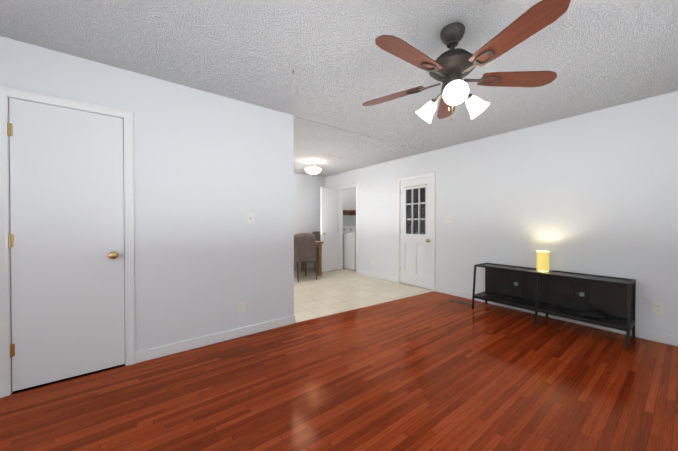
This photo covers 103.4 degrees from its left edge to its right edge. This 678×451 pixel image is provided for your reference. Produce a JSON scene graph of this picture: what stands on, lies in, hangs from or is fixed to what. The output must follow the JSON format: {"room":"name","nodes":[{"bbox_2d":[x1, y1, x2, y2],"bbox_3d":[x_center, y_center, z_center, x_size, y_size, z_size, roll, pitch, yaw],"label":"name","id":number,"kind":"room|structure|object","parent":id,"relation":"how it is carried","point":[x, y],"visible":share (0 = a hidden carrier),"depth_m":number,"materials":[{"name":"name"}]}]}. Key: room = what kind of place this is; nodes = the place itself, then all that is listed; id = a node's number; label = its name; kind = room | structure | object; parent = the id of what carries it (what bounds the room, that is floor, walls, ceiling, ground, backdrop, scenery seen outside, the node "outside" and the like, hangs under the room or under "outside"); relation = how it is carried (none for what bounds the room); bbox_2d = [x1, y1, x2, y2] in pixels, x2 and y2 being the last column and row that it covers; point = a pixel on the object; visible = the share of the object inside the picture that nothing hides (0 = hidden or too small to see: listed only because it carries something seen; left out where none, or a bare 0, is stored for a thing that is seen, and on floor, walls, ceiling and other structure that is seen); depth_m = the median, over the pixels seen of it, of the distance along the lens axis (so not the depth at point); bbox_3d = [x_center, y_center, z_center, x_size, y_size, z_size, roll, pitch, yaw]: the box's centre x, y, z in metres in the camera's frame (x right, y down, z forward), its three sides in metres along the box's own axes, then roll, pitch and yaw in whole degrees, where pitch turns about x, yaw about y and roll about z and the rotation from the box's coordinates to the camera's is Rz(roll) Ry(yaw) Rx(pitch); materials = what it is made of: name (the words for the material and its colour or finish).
{"room":"living room","nodes":[
{"label":"living room","id":0,"kind":"room"},
{"bbox_2d":[0,36,293,351],"bbox_3d":[-1.843,-0.061,2.225,3.200,2.440,0.120,0,1,-37],"label":"wall","id":1,"kind":"structure","parent":0,"point":[211,170],"depth_m":2.50,"materials":[{"name":"white paint"}]},
{"bbox_2d":[7,98,124,391],"bbox_3d":[-2.015,0.135,2.011,0.627,2.028,0.104,0,1,-37],"label":"closet door","id":2,"kind":"structure","parent":1,"relation":"in","point":[66,239],"depth_m":2.00,"materials":[{"name":"white wood"}]},
{"bbox_2d":[0,85,134,397],"bbox_3d":[-2.044,0.107,2.062,0.746,2.108,0.139,0,1,-37],"label":"trim","id":3,"kind":"structure","parent":1,"relation":"attached to","point":[7,93],"depth_m":1.89,"materials":[{"name":"white wood"}]},
{"bbox_2d":[135,315,294,362],"bbox_3d":[-1.116,1.108,2.703,1.504,0.095,0.013,0,1,-37],"label":"baseboard","id":4,"kind":"structure","parent":1,"relation":"attached to","point":[163,350],"depth_m":2.59,"materials":[{"name":"white wood"}]},
{"bbox_2d":[238,301,244,312],"bbox_3d":[-1.015,0.849,2.781,0.070,0.114,0.007,0,1,-37],"label":"electrical outlet","id":5,"kind":"object","parent":1,"relation":"attached to","point":[241,307],"visible":1,"depth_m":2.78,"materials":[{"name":"white plastic"}]},
{"bbox_2d":[247,213,253,223],"bbox_3d":[-0.932,-0.076,2.829,0.070,0.114,0.017,0,1,-37],"label":"light switch","id":6,"kind":"object","parent":1,"relation":"attached to","point":[250,218],"visible":1,"depth_m":2.83,"materials":[{"name":"white plastic"}]},
{"bbox_2d":[294,173,324,265],"bbox_3d":[-2.042,-0.096,6.153,4.070,2.440,0.120,0,1,-37],"label":"wall","id":7,"kind":"structure","parent":0,"point":[306,203],"depth_m":6.99,"materials":[{"name":"white paint"}]},
{"bbox_2d":[294,264,316,269],"bbox_3d":[-1.953,1.077,6.147,3.950,0.095,0.013,0,1,-37],"label":"baseboard","id":8,"kind":"structure","parent":7,"relation":"attached to","point":[309,265],"depth_m":7.00,"materials":[{"name":"white"}]},
{"bbox_2d":[0,291,677,450],"bbox_3d":[0.623,1.219,1.113,6.170,0.100,4.650,0,1,-37],"label":"floor","id":9,"kind":"structure","parent":0,"point":[433,371],"depth_m":1.86,"materials":[{"name":"brown wood"}]},
{"bbox_2d":[449,299,471,305],"bbox_3d":[1.799,1.141,3.975,0.105,0.004,0.310,0,1,-37],"label":"floor vent","id":10,"kind":"object","parent":9,"relation":"in","point":[460,302],"visible":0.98,"depth_m":3.96,"materials":[{"name":"brown metal"}]},
{"bbox_2d":[472,263,635,348],"bbox_3d":[2.438,0.850,3.221,0.415,0.600,1.480,0,1,-37],"label":"tv stand","id":11,"kind":"object","parent":9,"relation":"on","point":[554,292],"visible":0.98,"depth_m":3.12,"materials":[{"name":"black metal"}]},
{"bbox_2d":[537,251,549,272],"bbox_3d":[2.464,0.437,3.237,0.124,0.250,0.124,0,1,-37],"label":"table lamp","id":12,"kind":"object","parent":11,"relation":"on","point":[542,261],"visible":1,"depth_m":3.19,"materials":[{"name":"yellow fabric"}]},
{"bbox_2d":[578,310,608,317],"bbox_3d":[2.747,0.946,2.894,0.238,0.043,0.222,0,1,-37],"label":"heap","id":13,"kind":"object","parent":11,"relation":"on","point":[591,313],"visible":1,"depth_m":2.86,"materials":[{"name":"black"}]},
{"bbox_2d":[0,0,677,176],"bbox_3d":[0.050,-1.344,2.821,7.350,0.124,8.100,0,1,-37],"label":"ceiling","id":14,"kind":"structure","parent":0,"point":[595,55],"depth_m":2.02,"materials":[{"name":"white paint"}]},
{"bbox_2d":[304,161,321,176],"bbox_3d":[-0.530,-1.151,5.483,0.354,0.318,0.354,0,1,-37],"label":"ceiling light","id":15,"kind":"object","parent":14,"relation":"attached to","point":[313,170],"visible":1,"depth_m":5.39,"materials":[{"name":"white glass"}]},
{"bbox_2d":[362,0,570,122],"bbox_3d":[0.697,-0.985,1.724,1.234,0.582,1.288,0,1,-37],"label":"ceiling fan","id":16,"kind":"object","parent":14,"relation":"hanging from","point":[451,68],"visible":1,"depth_m":1.63,"materials":[{"name":"brown wood"}]},
{"bbox_2d":[343,188,355,225],"bbox_3d":[0.257,-0.108,7.482,0.960,2.440,0.100,0,1,-37],"label":"wall","id":17,"kind":"structure","parent":0,"point":[349,199],"depth_m":7.43,"materials":[{"name":"white paint"}]},
{"bbox_2d":[343,210,355,215],"bbox_3d":[0.377,-0.339,7.339,0.978,0.145,0.269,0,1,-37],"label":"shelf","id":18,"kind":"object","parent":17,"relation":"attached to","point":[349,212],"visible":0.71,"depth_m":7.35,"materials":[{"name":"brown wood"}]},
{"bbox_2d":[294,267,431,322],"bbox_3d":[-0.557,1.183,5.216,5.450,0.100,3.586,0,1,-37],"label":"floor","id":19,"kind":"structure","parent":0,"point":[331,292],"depth_m":4.55,"materials":[{"name":"beige tile"}]},
{"bbox_2d":[294,233,316,282],"bbox_3d":[-0.773,0.640,5.604,0.489,0.978,0.480,0,1,-37],"label":"dining chair","id":20,"kind":"object","parent":19,"relation":"on","point":[305,247],"visible":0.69,"depth_m":5.45,"materials":[{"name":"brown fabric"}]},
{"bbox_2d":[301,241,323,275],"bbox_3d":[-1.240,0.744,5.890,1.580,0.765,0.880,0,1,-37],"label":"dining table","id":21,"kind":"object","parent":19,"relation":"on","point":[319,256],"visible":0.27,"depth_m":6.00,"materials":[{"name":"brown wood"}]},
{"bbox_2d":[312,231,319,271],"bbox_3d":[-0.578,0.630,6.769,0.480,0.978,0.489,0,1,-44],"label":"dining chair","id":22,"kind":"object","parent":19,"relation":"on","point":[317,235],"visible":0.21,"depth_m":6.81,"materials":[{"name":"brown fabric"}]},
{"bbox_2d":[343,226,355,270],"bbox_3d":[0.448,0.566,7.105,0.680,1.100,0.682,0,1,-37],"label":"washer","id":23,"kind":"object","parent":19,"relation":"on","point":[349,247],"visible":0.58,"depth_m":6.82,"materials":[{"name":"white metal"}]},
{"bbox_2d":[325,91,677,335],"bbox_3d":[2.014,-0.079,4.272,0.120,2.440,8.020,0,1,-37],"label":"wall","id":24,"kind":"structure","parent":0,"point":[594,193],"depth_m":3.28,"materials":[{"name":"white paint"}]},
{"bbox_2d":[320,187,338,271],"bbox_3d":[-0.198,0.102,6.562,0.658,2.014,0.244,0,1,-37],"label":"laundry door","id":25,"kind":"structure","parent":24,"relation":"in","point":[329,217],"depth_m":6.54,"materials":[{"name":"white wood"}]},
{"bbox_2d":[337,184,357,273],"bbox_3d":[0.243,0.071,6.595,0.140,2.098,0.796,0,1,-37],"label":"trim","id":26,"kind":"structure","parent":24,"relation":"attached to","point":[341,189],"depth_m":6.84,"materials":[{"name":"white wood"}]},
{"bbox_2d":[358,270,396,281],"bbox_3d":[0.795,1.080,5.782,0.013,0.095,1.187,0,1,-37],"label":"baseboard","id":27,"kind":"structure","parent":24,"relation":"attached to","point":[384,277],"depth_m":5.71,"materials":[{"name":"white wood"}]},
{"bbox_2d":[400,176,431,288],"bbox_3d":[1.403,0.129,4.975,0.108,1.988,0.727,0,1,-37],"label":"entry door","id":28,"kind":"structure","parent":24,"relation":"in","point":[415,232],"depth_m":4.96,"materials":[{"name":"white wood"}]},
{"bbox_2d":[397,172,435,290],"bbox_3d":[1.451,0.102,5.001,0.139,2.070,0.846,0,1,-37],"label":"trim","id":29,"kind":"structure","parent":24,"relation":"attached to","point":[433,174],"depth_m":4.83,"materials":[{"name":"white wood"}]},
{"bbox_2d":[446,216,451,222],"bbox_3d":[1.811,-0.100,4.425,0.017,0.114,0.116,0,1,-37],"label":"light switch","id":30,"kind":"object","parent":24,"relation":"attached to","point":[448,219],"visible":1,"depth_m":4.42,"materials":[{"name":"white plastic"}]},
{"bbox_2d":[435,286,677,346],"bbox_3d":[2.953,1.105,2.936,0.013,0.095,4.281,0,1,-37],"label":"baseboard","id":31,"kind":"structure","parent":24,"relation":"attached to","point":[640,333],"depth_m":3.02,"materials":[{"name":"white wood"}]},
{"bbox_2d":[653,302,663,314],"bbox_3d":[3.158,0.821,2.649,0.028,0.114,0.070,0,1,-37],"label":"electrical outlet","id":32,"kind":"object","parent":24,"relation":"attached to","point":[658,308],"visible":1,"depth_m":2.65,"materials":[{"name":"white plastic"}]}
]}

